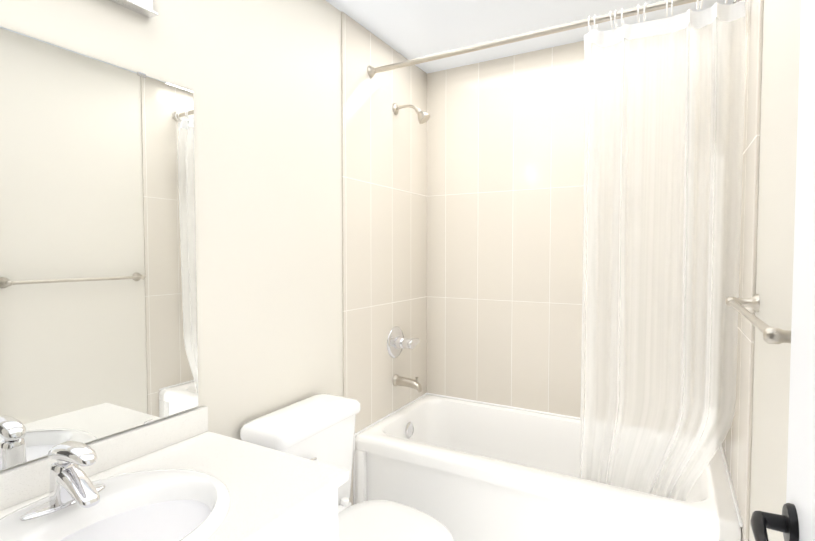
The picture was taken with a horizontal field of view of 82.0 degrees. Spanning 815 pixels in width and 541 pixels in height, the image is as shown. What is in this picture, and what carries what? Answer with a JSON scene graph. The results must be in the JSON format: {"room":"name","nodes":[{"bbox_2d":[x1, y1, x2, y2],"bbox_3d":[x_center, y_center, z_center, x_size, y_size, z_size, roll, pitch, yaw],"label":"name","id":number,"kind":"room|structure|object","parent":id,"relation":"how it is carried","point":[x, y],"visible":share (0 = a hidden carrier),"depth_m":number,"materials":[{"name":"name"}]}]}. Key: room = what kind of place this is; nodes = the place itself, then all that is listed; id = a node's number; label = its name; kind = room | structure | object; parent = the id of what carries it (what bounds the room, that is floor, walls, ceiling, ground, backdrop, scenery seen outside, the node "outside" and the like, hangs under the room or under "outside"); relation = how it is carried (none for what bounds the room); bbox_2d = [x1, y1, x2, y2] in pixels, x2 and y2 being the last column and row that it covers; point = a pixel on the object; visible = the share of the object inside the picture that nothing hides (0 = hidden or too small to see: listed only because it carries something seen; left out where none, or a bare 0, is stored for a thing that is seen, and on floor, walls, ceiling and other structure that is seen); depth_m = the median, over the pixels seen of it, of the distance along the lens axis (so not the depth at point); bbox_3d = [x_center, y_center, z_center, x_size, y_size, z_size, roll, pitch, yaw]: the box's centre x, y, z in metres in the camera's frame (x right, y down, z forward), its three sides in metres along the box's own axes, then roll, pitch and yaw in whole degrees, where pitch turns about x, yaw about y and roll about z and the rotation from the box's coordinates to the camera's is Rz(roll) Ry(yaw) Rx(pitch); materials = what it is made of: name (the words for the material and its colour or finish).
{"room":"bathroom","nodes":[
{"label":"bathroom","id":0,"kind":"room"},
{"bbox_2d":[0,0,342,471],"bbox_3d":[-0.616,0.090,1.620,0.110,2.420,3.012,1,2,29],"label":"wall","id":1,"kind":"structure","parent":0,"point":[98,311],"depth_m":1.36,"materials":[{"name":"beige paint"}]},
{"bbox_2d":[109,0,157,18],"bbox_3d":[-0.808,-0.762,1.036,0.116,0.137,0.560,1,2,29],"label":"sconce","id":2,"kind":"object","parent":1,"relation":"attached to","point":[143,7],"visible":0.98,"depth_m":1.26,"materials":[{"name":"silver metal"}]},
{"bbox_2d":[341,12,426,504],"bbox_3d":[-0.086,0.060,2.460,0.008,2.420,0.827,1,2,29],"label":"wall tiles","id":3,"kind":"structure","parent":1,"relation":"attached to","point":[384,215],"depth_m":2.35,"materials":[{"name":"beige tile"}]},
{"bbox_2d":[387,327,419,357],"bbox_3d":[-0.014,0.384,2.481,0.112,0.168,0.181,1,2,29],"label":"shower valve","id":4,"kind":"object","parent":3,"relation":"attached to","point":[397,342],"visible":1,"depth_m":2.46,"materials":[{"name":"silver metal"}]},
{"bbox_2d":[392,374,422,392],"bbox_3d":[0.003,0.595,2.472,0.159,0.082,0.062,1,2,29],"label":"tub spout","id":5,"kind":"object","parent":3,"relation":"attached to","point":[406,382],"visible":1,"depth_m":2.45,"materials":[{"name":"silver metal"}]},
{"bbox_2d":[392,103,429,123],"bbox_3d":[0.023,-0.811,2.414,0.200,0.126,0.069,1,2,29],"label":"shower head","id":6,"kind":"object","parent":3,"relation":"attached to","point":[423,117],"visible":1,"depth_m":2.39},
{"bbox_2d":[367,0,745,500],"bbox_3d":[0.467,-0.038,1.917,1.485,1.865,0.115,1,2,29],"label":"shower curtain","id":7,"kind":"object","parent":3,"relation":"attached to","point":[696,72],"visible":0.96,"depth_m":1.70,"materials":[{"name":"white fabric"}]},
{"bbox_2d":[326,0,733,73],"bbox_3d":[0.077,-1.154,1.184,1.700,0.100,3.012,1,2,29],"label":"ceiling","id":8,"kind":"structure","parent":0,"point":[410,29],"depth_m":2.15,"materials":[{"name":"paint"}]},
{"bbox_2d":[749,0,800,540],"bbox_3d":[0.750,0.121,0.795,0.100,2.420,2.912,1,2,29],"label":"wall","id":9,"kind":"structure","parent":0,"point":[777,177],"depth_m":1.12,"materials":[{"name":"beige paint"}]},
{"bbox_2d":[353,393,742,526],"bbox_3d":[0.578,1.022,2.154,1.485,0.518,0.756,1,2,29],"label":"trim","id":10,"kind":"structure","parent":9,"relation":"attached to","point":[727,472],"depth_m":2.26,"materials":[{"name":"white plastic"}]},
{"bbox_2d":[721,0,763,540],"bbox_3d":[1.214,0.086,1.729,0.008,2.420,0.827,1,2,29],"label":"wall tile","id":11,"kind":"structure","parent":9,"relation":"attached to","point":[736,444],"depth_m":1.47,"materials":[{"name":"beige tile"}]},
{"bbox_2d":[725,294,790,343],"bbox_3d":[0.801,0.101,1.063,0.079,0.052,0.692,1,2,29],"label":"towel rail","id":12,"kind":"object","parent":9,"relation":"attached to","point":[772,335],"visible":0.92,"depth_m":0.94,"materials":[{"name":"silver metal"}]},
{"bbox_2d":[751,0,814,540],"bbox_3d":[0.396,0.305,0.391,0.095,2.065,0.824,1,2,29],"label":"door","id":13,"kind":"structure","parent":9,"relation":"in","point":[795,521],"depth_m":0.67,"materials":[{"name":"white wood"}]},
{"bbox_3d":[0.077,1.364,1.277,1.700,0.100,3.012,1,2,29],"label":"floor","id":14,"kind":"structure","parent":0,"visible":0},
{"bbox_2d":[260,478,348,540],"bbox_3d":[-0.706,0.947,0.805,0.574,0.768,1.240,1,2,29],"label":"bathroom vanity","id":15,"kind":"object","parent":14,"relation":"on","point":[318,521],"depth_m":1.12,"materials":[{"name":"painted wood"},{"name":"quartz"},{"name":"brushed nickel"}]},
{"bbox_2d":[0,406,348,540],"bbox_3d":[-0.707,0.512,0.799,0.566,0.118,1.260,1,2,29],"label":"countertop","id":16,"kind":"structure","parent":15,"relation":"on","point":[299,480],"depth_m":1.22,"materials":[{"name":"white stone"}]},
{"bbox_2d":[40,441,107,513],"bbox_3d":[-0.718,0.438,1.008,0.146,0.133,0.051,1,2,29],"label":"faucet","id":17,"kind":"object","parent":16,"relation":"on","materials":[{"name":"silver metal"}]},
{"bbox_2d":[0,450,279,540],"bbox_3d":[-0.617,0.586,0.958,0.454,0.152,0.500,1,2,29],"label":"sink","id":18,"kind":"object","parent":16,"relation":"in","point":[155,495],"depth_m":1.05,"materials":[{"name":"white ceramic"}]},
{"bbox_2d":[240,393,453,540],"bbox_3d":[-0.170,0.909,1.622,0.687,0.783,0.452,1,2,29],"label":"toilet","id":19,"kind":"object","parent":14,"relation":"on","point":[320,428],"visible":0.67,"depth_m":1.64,"materials":[{"name":"white ceramic"}]},
{"bbox_2d":[355,394,741,540],"bbox_3d":[0.578,1.026,2.155,1.480,0.512,0.750,1,2,29],"label":"bathtub","id":20,"kind":"object","parent":14,"relation":"on","point":[461,470],"visible":0.83,"depth_m":1.95,"materials":[{"name":"white ceramic"}]},
{"bbox_3d":[0.835,0.059,2.474,1.600,2.420,0.100,1,2,29],"label":"wall","id":21,"kind":"structure","parent":0,"visible":0},
{"bbox_2d":[427,17,730,440],"bbox_3d":[0.765,0.060,2.451,1.484,2.420,0.008,1,2,29],"label":"wall tile","id":22,"kind":"structure","parent":21,"relation":"attached to","point":[505,169],"depth_m":2.54,"materials":[{"name":"beige tile"}]}
]}

